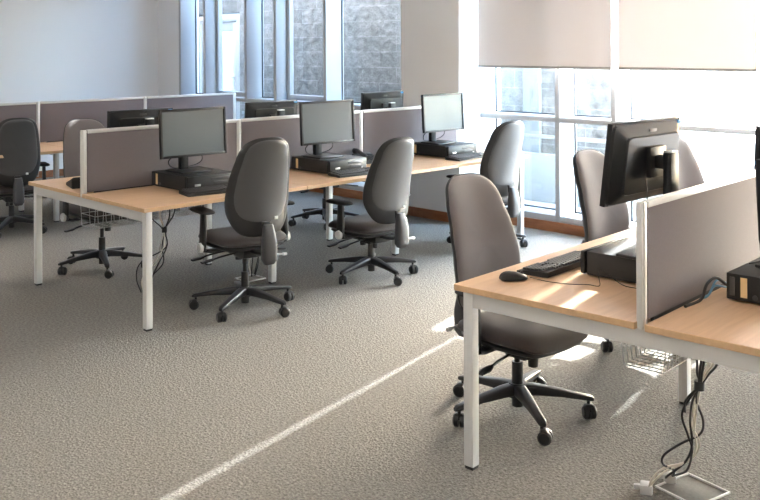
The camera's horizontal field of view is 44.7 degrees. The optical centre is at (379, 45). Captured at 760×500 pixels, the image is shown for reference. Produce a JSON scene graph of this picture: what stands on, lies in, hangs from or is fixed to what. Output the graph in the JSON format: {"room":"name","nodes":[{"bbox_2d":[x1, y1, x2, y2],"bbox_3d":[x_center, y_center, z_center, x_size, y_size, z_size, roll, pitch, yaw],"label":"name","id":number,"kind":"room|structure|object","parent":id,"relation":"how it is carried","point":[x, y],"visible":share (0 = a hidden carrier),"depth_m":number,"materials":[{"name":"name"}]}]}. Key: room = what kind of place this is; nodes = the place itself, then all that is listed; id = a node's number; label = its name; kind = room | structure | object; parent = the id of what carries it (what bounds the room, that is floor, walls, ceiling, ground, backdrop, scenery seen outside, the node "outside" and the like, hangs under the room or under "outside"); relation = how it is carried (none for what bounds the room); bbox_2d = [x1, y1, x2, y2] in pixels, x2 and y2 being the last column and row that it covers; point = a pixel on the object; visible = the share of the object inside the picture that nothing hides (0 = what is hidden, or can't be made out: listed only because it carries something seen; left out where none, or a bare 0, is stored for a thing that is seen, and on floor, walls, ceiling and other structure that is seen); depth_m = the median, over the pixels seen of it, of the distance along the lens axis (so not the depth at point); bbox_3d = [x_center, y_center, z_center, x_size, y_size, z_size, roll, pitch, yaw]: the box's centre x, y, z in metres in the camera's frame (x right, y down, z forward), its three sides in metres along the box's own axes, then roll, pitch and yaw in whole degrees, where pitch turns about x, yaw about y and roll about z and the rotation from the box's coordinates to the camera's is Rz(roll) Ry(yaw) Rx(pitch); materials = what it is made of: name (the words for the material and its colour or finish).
{"room":"open-plan office","nodes":[
{"label":"open-plan office","id":0,"kind":"room"},
{"bbox_2d":[0,0,157,170],"bbox_3d":[-6.800,0.071,9.698,10.650,3.300,0.200,0,0,-44],"label":"wall","id":1,"kind":"structure","parent":0,"point":[51,50],"depth_m":12.27,"materials":[{"name":"white paint"}]},
{"bbox_2d":[36,169,63,178],"bbox_3d":[-6.766,1.675,9.569,10.110,0.090,0.016,0,0,-44],"label":"baseboard","id":2,"kind":"structure","parent":1,"relation":"attached to","point":[49,173],"depth_m":11.98,"materials":[{"name":"brown wood"}]},
{"bbox_2d":[158,0,198,95],"bbox_3d":[-2.844,0.054,13.040,0.320,3.300,0.545,0,0,-44],"label":"wall","id":3,"kind":"structure","parent":0,"point":[168,10],"depth_m":12.94,"materials":[{"name":"white paint"}]},
{"bbox_2d":[307,187,362,199],"bbox_3d":[-1.357,1.649,11.282,0.016,0.090,5.122,0,0,-44],"label":"baseboard","id":4,"kind":"structure","parent":3,"relation":"attached to","point":[355,194],"depth_m":10.27,"materials":[{"name":"brown wood"}]},
{"bbox_2d":[0,176,759,499],"bbox_3d":[-1.494,1.735,4.413,10.450,0.100,14.760,0,0,-44],"label":"floor","id":5,"kind":"structure","parent":0,"point":[347,395],"depth_m":4.47,"materials":[{"name":"carpet"}]},
{"bbox_2d":[0,118,49,237],"bbox_3d":[-3.365,1.173,8.429,0.665,1.056,0.714,0,0,-32],"label":"swivel chair","id":6,"kind":"object","parent":5,"relation":"on","point":[21,162],"visible":0.91,"depth_m":8.21,"materials":[{"name":"grey fabric"}]},
{"bbox_2d":[0,141,62,221],"bbox_3d":[-2.969,1.335,9.604,3.570,0.730,1.585,0,0,-44],"label":"desk","id":7,"kind":"object","parent":5,"relation":"on","point":[52,148],"visible":0.15,"depth_m":8.88,"materials":[{"name":"brown wood"}]},
{"bbox_2d":[0,102,35,121],"bbox_3d":[-3.831,0.790,8.766,1.169,0.456,0.034,0,0,-44],"label":"screen","id":8,"kind":"object","parent":7,"relation":"attached to","point":[19,109],"visible":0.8,"depth_m":9.04,"materials":[{"name":"fabric"}]},
{"bbox_2d":[36,97,143,142],"bbox_3d":[-2.987,0.787,9.591,1.188,0.456,0.034,0,0,-44],"label":"screen","id":9,"kind":"object","parent":7,"relation":"attached to","point":[52,117],"visible":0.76,"depth_m":9.42,"materials":[{"name":"fabric"}]},
{"bbox_2d":[144,92,235,119],"bbox_3d":[-2.128,0.784,10.429,1.210,0.456,0.034,0,0,-44],"label":"screen","id":10,"kind":"object","parent":7,"relation":"attached to","point":[228,100],"visible":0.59,"depth_m":10.46,"materials":[{"name":"fabric"}]},
{"bbox_2d":[57,118,141,278],"bbox_3d":[-2.120,1.134,7.006,0.662,1.116,0.703,0,0,-44],"label":"swivel chair","id":11,"kind":"object","parent":5,"relation":"on","point":[71,135],"visible":0.4,"depth_m":6.99,"materials":[{"name":"grey fabric"}]},
{"bbox_2d":[188,137,294,322],"bbox_3d":[-0.845,1.126,5.911,0.671,1.116,0.696,0,0,-35],"label":"swivel chair","id":12,"kind":"object","parent":5,"relation":"on","point":[256,202],"visible":1,"depth_m":5.69,"materials":[{"name":"fabric"}]},
{"bbox_2d":[235,274,265,281],"bbox_3d":[-0.934,1.680,6.666,0.163,0.010,0.161,0,0,-44],"label":"box","id":13,"kind":"object","parent":5,"relation":"on","point":[257,277],"visible":0.76,"depth_m":6.67,"materials":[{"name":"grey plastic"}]},
{"bbox_2d":[28,150,527,331],"bbox_3d":[-0.601,1.319,7.262,3.711,0.730,1.585,0,0,-44],"label":"desk","id":14,"kind":"object","parent":5,"relation":"on","point":[138,204],"visible":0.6,"depth_m":6.28,"materials":[{"name":"brown wood"}]},
{"bbox_2d":[66,177,79,188],"bbox_3d":[-2.032,0.903,6.300,0.170,0.116,0.204,0,0,-29],"label":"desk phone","id":15,"kind":"object","parent":14,"relation":"on","point":[74,183],"visible":0.4,"depth_m":6.19,"materials":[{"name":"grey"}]},
{"bbox_2d":[81,207,197,229],"bbox_3d":[-1.690,1.116,6.616,0.854,0.260,0.228,0,0,-44],"label":"basket","id":16,"kind":"object","parent":14,"relation":"on","point":[184,211],"depth_m":6.49,"materials":[{"name":"silver metal"}]},
{"bbox_2d":[136,209,174,291],"bbox_3d":[-1.522,1.347,6.273,0.275,0.674,0.170,0,0,15],"label":"cable bundle","id":17,"kind":"object","parent":14,"relation":"hanging from","point":[164,228],"visible":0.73,"depth_m":6.26,"materials":[{"name":"black rubber"}]},
{"bbox_2d":[80,119,236,196],"bbox_3d":[-1.497,0.775,6.391,1.216,0.456,0.034,0,0,-44],"label":"screen","id":18,"kind":"object","parent":14,"relation":"attached to","point":[118,158],"visible":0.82,"depth_m":6.18,"materials":[{"name":"fabric"}]},
{"bbox_2d":[152,166,230,189],"bbox_3d":[-1.263,0.905,6.262,0.377,0.102,0.446,0,0,-44],"label":"desktop computer","id":19,"kind":"object","parent":14,"relation":"on","point":[161,178],"visible":0.71,"depth_m":6.12,"materials":[{"name":"black plastic"}]},
{"bbox_2d":[158,106,226,174],"bbox_3d":[-1.306,0.639,6.270,0.516,0.431,0.253,0,0,-44],"label":"monitor","id":20,"kind":"object","parent":19,"relation":"on","point":[188,132],"visible":1,"depth_m":6.21,"materials":[{"name":"black plastic"}]},
{"bbox_2d":[179,184,227,196],"bbox_3d":[-1.066,0.938,6.004,0.445,0.034,0.150,0,0,-35],"label":"keyboard","id":21,"kind":"object","parent":14,"relation":"on","point":[218,189],"visible":0.67,"depth_m":5.93,"materials":[{"name":"black plastic"}]},
{"bbox_2d":[248,257,258,276],"bbox_3d":[-0.862,1.343,6.760,0.283,0.674,0.136,0,0,-3],"label":"cable bundle","id":22,"kind":"object","parent":14,"relation":"hanging from","point":[256,267],"visible":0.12,"depth_m":6.73,"materials":[{"name":"black"}]},
{"bbox_2d":[236,110,359,168],"bbox_3d":[-0.618,0.771,7.249,1.236,0.456,0.034,0,0,-44],"label":"screen","id":23,"kind":"object","parent":14,"relation":"attached to","point":[287,127],"visible":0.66,"depth_m":7.14,"materials":[{"name":"fabric"}]},
{"bbox_2d":[292,152,365,173],"bbox_3d":[-0.387,0.902,7.054,0.377,0.102,0.446,0,0,-44],"label":"desktop computer","id":24,"kind":"object","parent":14,"relation":"on","point":[324,166],"visible":0.85,"depth_m":6.92,"materials":[{"name":"black plastic"}]},
{"bbox_2d":[299,99,354,158],"bbox_3d":[-0.446,0.636,7.046,0.516,0.431,0.253,0,0,-42],"label":"monitor","id":25,"kind":"object","parent":24,"relation":"on","point":[332,121],"visible":1,"depth_m":6.99,"materials":[{"name":"black plastic"}]},
{"bbox_2d":[328,167,369,177],"bbox_3d":[-0.161,0.934,6.824,0.445,0.034,0.150,0,0,-39],"label":"keyboard","id":26,"kind":"object","parent":14,"relation":"on","point":[356,171],"visible":0.7,"depth_m":6.74,"materials":[{"name":"black plastic"}]},
{"bbox_2d":[352,148,373,163],"bbox_3d":[-0.106,0.894,7.504,0.170,0.116,0.204,0,0,-32],"label":"telephone","id":27,"kind":"object","parent":14,"relation":"on","point":[357,152],"visible":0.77,"depth_m":7.48,"materials":[{"name":"black plastic"}]},
{"bbox_2d":[359,106,458,155],"bbox_3d":[0.274,0.768,8.120,1.256,0.456,0.034,0,0,-44],"label":"screen","id":28,"kind":"object","parent":14,"relation":"attached to","point":[377,126],"visible":0.42,"depth_m":7.93,"materials":[{"name":"fabric"}]},
{"bbox_2d":[414,140,476,157],"bbox_3d":[0.551,0.898,8.011,0.377,0.102,0.446,0,0,-44],"label":"desktop computer","id":29,"kind":"object","parent":14,"relation":"on","point":[445,150],"visible":0.77,"depth_m":7.87,"materials":[{"name":"black plastic"}]},
{"bbox_2d":[418,92,464,144],"bbox_3d":[0.490,0.632,8.002,0.516,0.431,0.253,0,0,-44],"label":"monitor","id":30,"kind":"object","parent":29,"relation":"on","point":[444,112],"visible":1,"depth_m":7.94,"materials":[{"name":"black plastic"}]},
{"bbox_2d":[445,152,483,161],"bbox_3d":[0.744,0.931,7.750,0.150,0.034,0.445,0,0,43],"label":"keyboard","id":31,"kind":"object","parent":14,"relation":"on","point":[473,155],"visible":0.91,"depth_m":7.67,"materials":[{"name":"black plastic"}]},
{"bbox_3d":[-1.721,0.908,6.640,0.377,0.102,0.446,0,0,-44],"label":"desktop computer","id":32,"kind":"object","parent":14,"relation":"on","visible":0},
{"bbox_2d":[107,108,172,127],"bbox_3d":[-1.671,0.659,6.601,0.516,0.396,0.253,0,0,-44],"label":"monitor","id":33,"kind":"object","parent":32,"relation":"on","point":[137,117],"visible":0.31,"depth_m":6.55,"materials":[{"name":"black plastic"}]},
{"bbox_3d":[-0.877,0.905,7.465,0.377,0.102,0.446,0,0,-44],"label":"desktop computer","id":34,"kind":"object","parent":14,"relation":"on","visible":0},
{"bbox_2d":[245,100,296,117],"bbox_3d":[-0.826,0.653,7.425,0.516,0.401,0.253,0,0,-44],"label":"monitor","id":35,"kind":"object","parent":34,"relation":"on","point":[284,107],"visible":0.4,"depth_m":7.39,"materials":[{"name":"black plastic"}]},
{"bbox_3d":[0.018,0.902,8.338,0.377,0.102,0.446,0,0,-44],"label":"desktop computer","id":36,"kind":"object","parent":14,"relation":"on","visible":0},
{"bbox_2d":[360,91,402,109],"bbox_3d":[0.071,0.635,8.302,0.516,0.431,0.253,0,0,-44],"label":"monitor","id":37,"kind":"object","parent":36,"relation":"on","point":[385,99],"visible":0.4,"depth_m":8.27,"materials":[{"name":"black plastic"}]},
{"bbox_2d":[288,104,359,230],"bbox_3d":[-0.542,1.127,8.774,0.689,1.119,0.678,0,0,-42],"label":"swivel chair","id":38,"kind":"object","parent":5,"relation":"on","point":[320,210],"visible":0.1,"depth_m":8.69,"materials":[{"name":"black plastic"}]},
{"bbox_2d":[325,137,417,285],"bbox_3d":[-0.059,1.165,6.717,0.666,1.031,0.688,0,0,-42],"label":"swivel chair","id":39,"kind":"object","parent":5,"relation":"on","point":[386,190],"visible":1,"depth_m":6.51,"materials":[{"name":"grey fabric"}]},
{"bbox_2d":[401,0,500,211],"bbox_3d":[0.699,0.030,9.188,0.630,3.300,0.763,0,0,-44],"label":"wall pier","id":40,"kind":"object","parent":5,"relation":"on","point":[439,38],"visible":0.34,"depth_m":8.91,"materials":[{"name":"white paint"}]},
{"bbox_2d":[179,0,364,190],"bbox_3d":[-1.063,0.042,11.199,0.302,3.299,4.577,0,0,-44],"label":"window","id":41,"kind":"structure","parent":40,"relation":"attached to","point":[333,26],"depth_m":11.64,"materials":[{"name":"grey"}]},
{"bbox_2d":[407,206,448,221],"bbox_3d":[0.476,1.636,8.960,0.016,0.090,0.763,0,0,-44],"label":"baseboard","id":42,"kind":"object","parent":40,"relation":"attached to","point":[412,211],"visible":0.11,"depth_m":8.96,"materials":[{"name":"brown wood"}]},
{"bbox_2d":[480,0,759,228],"bbox_3d":[2.101,0.021,7.959,0.302,3.299,2.955,0,0,-44],"label":"window","id":43,"kind":"structure","parent":40,"relation":"attached to","point":[565,117],"depth_m":8.27,"materials":[{"name":"grey"}]},
{"bbox_2d":[478,0,611,69],"bbox_3d":[1.423,-0.706,8.223,0.070,1.828,1.437,0,0,-44],"label":"roller blind","id":44,"kind":"object","parent":43,"relation":"attached to","point":[540,34],"visible":1,"depth_m":8.19,"materials":[{"name":"fabric"}]},
{"bbox_2d":[510,217,584,236],"bbox_3d":[1.997,1.627,7.847,0.016,0.090,2.955,0,0,-44],"label":"baseboard","id":45,"kind":"structure","parent":43,"relation":"attached to","point":[570,229],"depth_m":8.30,"materials":[{"name":"brown wood"}]},
{"bbox_2d":[618,0,756,71],"bbox_3d":[2.374,-0.712,7.248,0.070,1.828,1.159,0,0,-44],"label":"roller blind","id":46,"kind":"object","parent":43,"relation":"attached to","point":[663,35],"visible":1,"depth_m":7.22,"materials":[{"name":"fabric"}]},
{"bbox_2d":[446,121,527,246],"bbox_3d":[0.876,1.143,7.648,0.676,1.069,0.660,0,0,-21],"label":"swivel chair","id":47,"kind":"object","parent":5,"relation":"on","point":[500,162],"visible":0.49,"depth_m":7.41,"materials":[{"name":"grey fabric"}]},
{"bbox_2d":[445,173,596,445],"bbox_3d":[0.609,1.146,4.218,0.670,1.056,0.679,0,0,-42],"label":"swivel chair","id":48,"kind":"object","parent":5,"relation":"on","point":[483,237],"visible":0.71,"depth_m":4.19,"materials":[{"name":"grey fabric"}]},
{"bbox_2d":[573,149,629,351],"bbox_3d":[1.463,1.144,5.268,0.662,1.054,0.670,0,0,-10],"label":"swivel chair","id":49,"kind":"object","parent":5,"relation":"on","point":[598,221],"visible":0.34,"depth_m":5.35,"materials":[{"name":"grey fabric"}]},
{"bbox_2d":[454,227,759,470],"bbox_3d":[2.130,1.301,4.496,1.586,0.730,3.711,0,0,42],"label":"desk","id":50,"kind":"object","parent":5,"relation":"on","point":[719,329],"visible":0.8,"depth_m":3.41,"materials":[{"name":"brown wood"}]},
{"bbox_2d":[499,271,527,280],"bbox_3d":[0.538,0.925,3.714,0.116,0.037,0.062,0,0,-9],"label":"computer mouse","id":51,"kind":"object","parent":50,"relation":"on","point":[506,275],"visible":1,"depth_m":3.69,"materials":[{"name":"black plastic"}]},
{"bbox_2d":[517,251,580,277],"bbox_3d":[0.771,0.925,3.941,0.150,0.034,0.445,0,0,42],"label":"keyboard","id":52,"kind":"object","parent":50,"relation":"on","point":[569,261],"visible":0.83,"depth_m":3.84,"materials":[{"name":"black plastic"}]},
{"bbox_2d":[530,268,635,288],"bbox_3d":[0.828,0.914,3.653,0.467,0.057,0.095,0,0,20],"label":"lead","id":53,"kind":"object","parent":50,"relation":"on","point":[598,268],"visible":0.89,"depth_m":3.64,"materials":[{"name":"black plastic"}]},
{"bbox_2d":[581,237,635,282],"bbox_3d":[1.108,0.889,3.786,0.446,0.102,0.377,0,0,42],"label":"desktop computer","id":54,"kind":"object","parent":50,"relation":"on","point":[603,256],"visible":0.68,"depth_m":3.74,"materials":[{"name":"black plastic"}]},
{"bbox_2d":[599,116,681,259],"bbox_3d":[1.104,0.569,3.662,0.516,0.539,0.253,0,0,-44],"label":"monitor","id":55,"kind":"object","parent":54,"relation":"on","point":[641,156],"visible":0.66,"depth_m":3.61,"materials":[{"name":"black plastic"}]},
{"bbox_2d":[621,342,689,373],"bbox_3d":[1.159,1.097,3.682,0.208,0.260,0.484,0,0,42],"label":"basket","id":56,"kind":"object","parent":50,"relation":"on","point":[665,354],"depth_m":3.57,"materials":[{"name":"silver metal"}]},
{"bbox_2d":[648,359,717,486],"bbox_3d":[1.080,1.306,3.298,0.137,0.673,0.452,0,0,-8],"label":"cable bundle","id":57,"kind":"object","parent":50,"relation":"hanging from","point":[702,375],"visible":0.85,"depth_m":3.25,"materials":[{"name":"black"}]},
{"bbox_2d":[636,170,759,328],"bbox_3d":[1.286,0.756,3.576,0.034,0.456,1.216,0,0,42],"label":"screen","id":58,"kind":"object","parent":50,"relation":"attached to","point":[687,237],"visible":0.97,"depth_m":3.40,"materials":[{"name":"fabric"}]},
{"bbox_2d":[684,276,726,307],"bbox_3d":[1.206,0.902,3.422,0.322,0.079,0.037,0,0,-40],"label":"lead","id":59,"kind":"object","parent":50,"relation":"on","point":[703,296],"visible":0.98,"depth_m":3.43,"materials":[{"name":"black plastic"}]},
{"bbox_2d":[727,257,759,303],"bbox_3d":[1.566,0.886,3.396,0.446,0.102,0.377,0,0,42],"label":"desktop computer","id":60,"kind":"object","parent":50,"relation":"on","point":[743,282],"visible":1,"depth_m":3.38,"materials":[{"name":"black plastic"}]},
{"bbox_2d":[749,159,759,267],"bbox_3d":[1.548,0.620,3.453,0.516,0.431,0.253,0,0,-25],"label":"monitor","id":61,"kind":"object","parent":60,"relation":"on","point":[757,162],"visible":1,"depth_m":3.29,"materials":[{"name":"black plastic"}]},
{"bbox_3d":[1.942,0.886,4.699,0.446,0.102,0.377,0,0,42],"label":"desktop computer","id":62,"kind":"object","parent":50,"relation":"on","visible":0},
{"bbox_2d":[754,126,759,169],"bbox_3d":[2.107,0.619,4.751,0.253,0.431,0.516,0,0,42],"label":"monitor","id":63,"kind":"object","parent":62,"relation":"on","point":[757,131],"visible":0.35,"depth_m":4.61,"materials":[{"name":"black plastic"}]},
{"bbox_2d":[634,480,652,495],"bbox_3d":[0.983,1.653,3.457,0.068,0.036,0.050,0,0,16],"label":"plug","id":64,"kind":"object","parent":5,"relation":"on","point":[643,486],"visible":0.94,"depth_m":3.43,"materials":[{"name":"grey plastic"}]},
{"bbox_2d":[678,136,704,189],"bbox_3d":[2.161,1.135,6.106,0.677,1.066,0.673,0,0,-39],"label":"swivel chair","id":65,"kind":"object","parent":5,"relation":"on","point":[689,171],"visible":0.18,"depth_m":6.29,"materials":[{"name":"grey fabric"}]},
{"bbox_2d":[655,472,729,499],"bbox_3d":[1.169,1.665,3.464,0.194,0.010,0.192,0,0,-33],"label":"floor outlet cover","id":66,"kind":"object","parent":5,"relation":"on","point":[689,487],"visible":1,"depth_m":3.47,"materials":[{"name":"grey plastic"}]},
{"bbox_2d":[657,470,675,483],"bbox_3d":[1.097,1.652,3.540,0.068,0.036,0.050,0,0,16],"label":"plug","id":67,"kind":"object","parent":66,"relation":"on","point":[670,480],"visible":0.62,"depth_m":3.52,"materials":[{"name":"grey plastic"}]},
{"label":"outside","id":68,"kind":"structure","parent":0,"visible":0},
{"bbox_2d":[524,69,759,219],"bbox_3d":[21.685,1.676,27.910,55.550,0.120,80.000,0,0,-44],"label":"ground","id":69,"kind":"structure","parent":68,"point":[706,96],"depth_m":23.37,"materials":[{"name":"white"}]},
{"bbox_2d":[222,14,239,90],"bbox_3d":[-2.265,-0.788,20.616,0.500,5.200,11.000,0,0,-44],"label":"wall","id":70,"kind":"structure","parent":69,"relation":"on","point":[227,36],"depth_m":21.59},
{"bbox_2d":[198,0,663,214],"bbox_3d":[-1.136,-0.194,13.300,0.510,3.820,11.080,0,0,-44],"label":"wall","id":71,"kind":"structure","parent":69,"relation":"on","point":[372,28],"depth_m":11.76,"materials":[{"name":"stone"}]},
{"bbox_2d":[199,15,239,118],"bbox_3d":[-2.519,0.632,14.600,0.158,2.185,1.190,0,0,-44],"label":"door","id":72,"kind":"structure","parent":71,"relation":"in","point":[229,23],"depth_m":14.32,"materials":[{"name":"grey"}]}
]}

